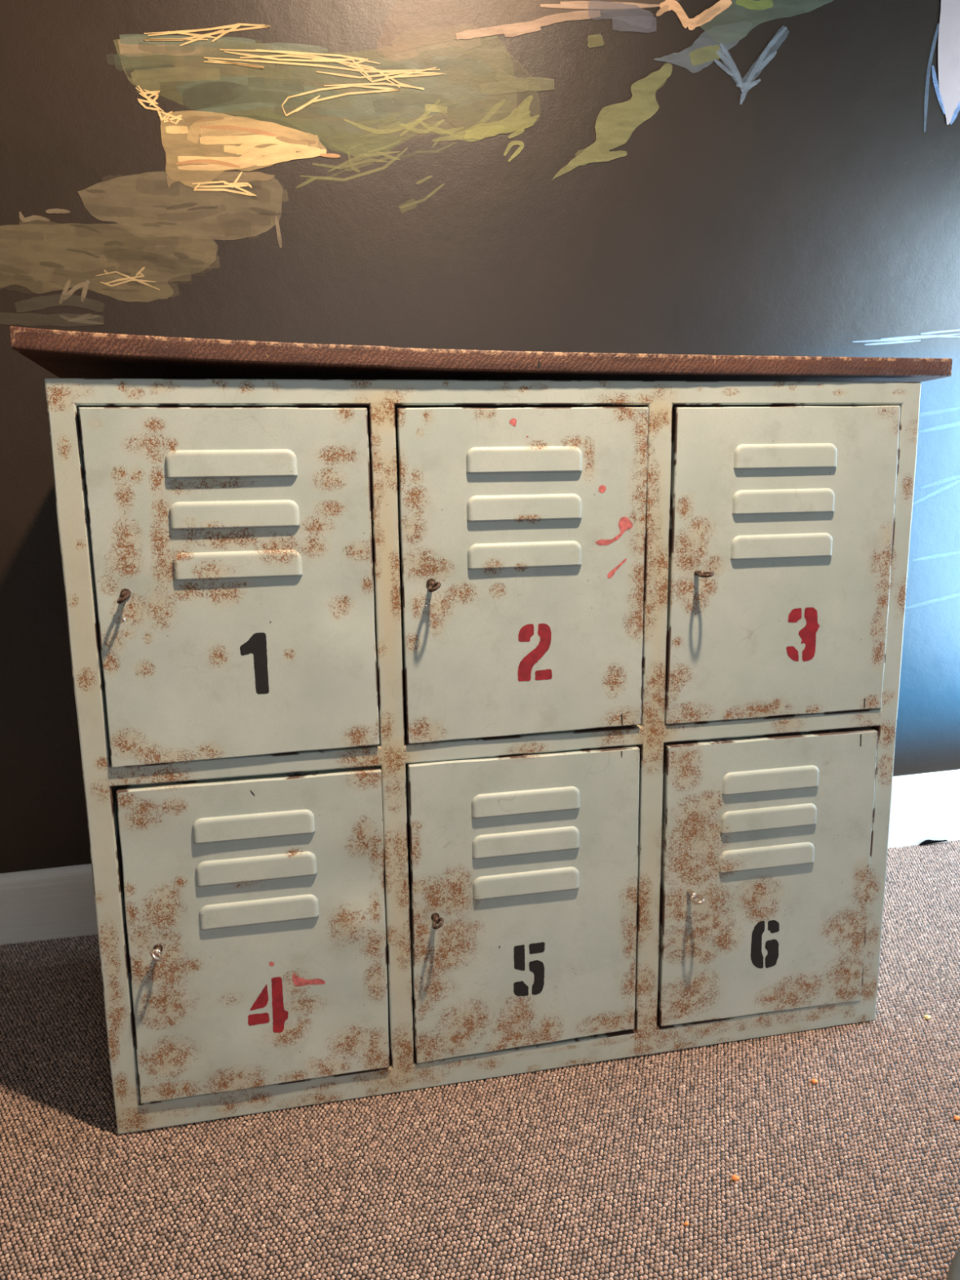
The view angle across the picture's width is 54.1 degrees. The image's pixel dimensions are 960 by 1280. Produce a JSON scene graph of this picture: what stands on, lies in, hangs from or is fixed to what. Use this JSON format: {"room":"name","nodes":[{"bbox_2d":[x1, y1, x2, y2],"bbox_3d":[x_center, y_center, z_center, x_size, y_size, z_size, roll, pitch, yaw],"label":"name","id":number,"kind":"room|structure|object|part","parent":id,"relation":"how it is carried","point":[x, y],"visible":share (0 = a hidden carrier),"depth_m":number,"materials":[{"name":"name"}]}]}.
{"room":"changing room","nodes":[
{"label":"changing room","id":0,"kind":"room"},
{"bbox_2d":[0,0,959,873],"bbox_3d":[-0.358,-0.718,1.695,3.820,2.620,0.002,-3,11,-12],"label":"wall","id":1,"kind":"structure","parent":0,"point":[699,177],"depth_m":1.75,"materials":[{"name":"paint"}]},
{"bbox_2d":[0,769,959,945],"bbox_3d":[-0.341,0.467,1.915,3.820,0.181,0.018,-3,11,-12],"label":"baseboard","id":2,"kind":"structure","parent":1,"relation":"attached to","point":[51,903],"depth_m":1.82,"materials":[{"name":"white paint"}]},
{"bbox_2d":[0,840,959,1279],"bbox_3d":[-0.024,0.825,0.489,3.820,0.003,3.020,-3,11,-12],"label":"floor","id":3,"kind":"structure","parent":0,"point":[596,1171],"depth_m":1.23,"materials":[{"name":"beige carpet"}]},
{"bbox_2d":[44,377,921,1133],"bbox_3d":[0.014,0.111,1.544,1.163,1.000,0.510,-3,11,-12],"label":"locker","id":4,"kind":"object","parent":3,"relation":"on","point":[300,754],"visible":1,"depth_m":1.29,"materials":[{"name":"grey metal"}]},
{"bbox_2d":[116,591,130,604],"bbox_3d":[-0.435,-0.054,1.148,0.016,0.015,0.039,-4,11,-18],"label":"key","id":5,"kind":"object","parent":4,"relation":"attached to","point":[124,595],"visible":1,"depth_m":1.14,"materials":[{"name":"metal"}]},
{"bbox_2d":[149,946,162,961],"bbox_3d":[-0.425,0.409,1.236,0.015,0.015,0.044,-4,11,-17],"label":"key","id":6,"kind":"object","parent":4,"relation":"attached to","point":[157,952],"visible":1,"depth_m":1.23,"materials":[{"name":"metal"}]},
{"bbox_3d":[-0.305,-0.067,1.192,0.340,0.444,0.024,-3,11,-12],"label":"door","id":7,"kind":"part","parent":4,"relation":"part of","materials":[{"name":"green paint"}]},
{"bbox_3d":[-0.299,0.401,1.281,0.343,0.446,0.025,-3,11,-12],"label":"door","id":8,"kind":"part","parent":4,"relation":"part of","materials":[{"name":"green paint"}]},
{"bbox_2d":[427,580,440,591],"bbox_3d":[-0.062,-0.070,1.221,0.017,0.012,0.050,-4,11,-17],"label":"key","id":9,"kind":"object","parent":4,"relation":"attached to","point":[433,586],"visible":1,"depth_m":1.21,"materials":[{"name":"metal"}]},
{"bbox_2d":[431,914,444,929],"bbox_3d":[-0.059,0.389,1.310,0.016,0.014,0.048,-2,11,-7],"label":"key","id":10,"kind":"object","parent":4,"relation":"attached to","point":[437,920],"visible":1,"depth_m":1.30,"materials":[{"name":"metal"}]},
{"bbox_2d":[9,325,952,382],"bbox_3d":[0.014,-0.392,1.443,1.233,0.088,0.501,-3,11,-12],"label":"wooden board","id":11,"kind":"object","parent":4,"relation":"on","point":[63,353],"visible":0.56,"depth_m":1.20,"materials":[{"name":"red wood"}]},
{"bbox_3d":[0.061,-0.087,1.268,0.337,0.441,0.023,-3,11,-12],"label":"door","id":12,"kind":"part","parent":4,"relation":"part of","materials":[{"name":"green paint"}]},
{"bbox_3d":[0.067,0.381,1.358,0.336,0.452,0.024,-3,11,-12],"label":"door","id":13,"kind":"part","parent":4,"relation":"part of","materials":[{"name":"green paint"}]},
{"bbox_2d":[686,888,704,904],"bbox_3d":[0.314,0.376,1.385,0.019,0.010,0.054,-3,11,-12],"label":"key","id":14,"kind":"object","parent":4,"relation":"attached to","point":[693,895],"visible":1,"depth_m":1.38,"materials":[{"name":"metal"}]},
{"bbox_2d":[693,569,714,577],"bbox_3d":[0.306,-0.091,1.294,0.019,0.010,0.058,-2,11,-6],"label":"key","id":15,"kind":"object","parent":4,"relation":"attached to","point":[700,573],"visible":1,"depth_m":1.28,"materials":[{"name":"metal"}]},
{"bbox_3d":[0.437,0.363,1.436,0.344,0.451,0.024,-3,11,-12],"label":"door","id":16,"kind":"part","parent":4,"relation":"part of","materials":[{"name":"green paint"}]},
{"bbox_3d":[0.430,-0.107,1.345,0.345,0.444,0.024,-3,11,-12],"label":"door","id":17,"kind":"part","parent":4,"relation":"part of","materials":[{"name":"green paint"}]},
{"bbox_2d":[731,1174,739,1181],"bbox_3d":[0.324,0.682,1.194,0.011,0.004,0.008,-3,11,-12],"label":"crumb","id":18,"kind":"object","parent":3,"relation":"on","point":[735,1177],"visible":1,"depth_m":1.19,"materials":[{"name":"orange food"}]},
{"bbox_2d":[810,1078,818,1084],"bbox_3d":[0.489,0.645,1.376,0.011,0.004,0.008,-3,11,-12],"label":"crumb","id":19,"kind":"object","parent":3,"relation":"on","point":[814,1081],"visible":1,"depth_m":1.37,"materials":[{"name":"orange food"}]},
{"bbox_2d":[923,1014,930,1019],"bbox_3d":[0.727,0.612,1.528,0.011,0.005,0.010,-3,11,-12],"label":"crumb","id":20,"kind":"object","parent":3,"relation":"on","point":[926,1016],"visible":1,"depth_m":1.53,"materials":[{"name":"food"}]},
{"bbox_2d":[919,840,946,845],"bbox_3d":[1.063,0.473,2.205,0.072,0.011,0.012,-3,11,-12],"label":"scrap","id":21,"kind":"object","parent":3,"relation":"on","point":[926,842],"visible":1,"depth_m":2.20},
{"bbox_2d":[946,1247,959,1279],"bbox_3d":[0.675,0.717,0.916,0.400,0.030,0.400,-3,11,-12],"label":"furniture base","id":22,"kind":"object","parent":3,"relation":"on","point":[953,1273],"visible":1,"depth_m":1.03,"materials":[{"name":"grey metal"}]},
{"bbox_2d":[953,1115,959,1120],"bbox_3d":[0.657,0.658,1.296,0.009,0.004,0.008,3,11,18],"label":"crumb","id":23,"kind":"object","parent":3,"relation":"on","point":[956,1117],"visible":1,"depth_m":1.29,"materials":[{"name":"orange food"}]}
]}

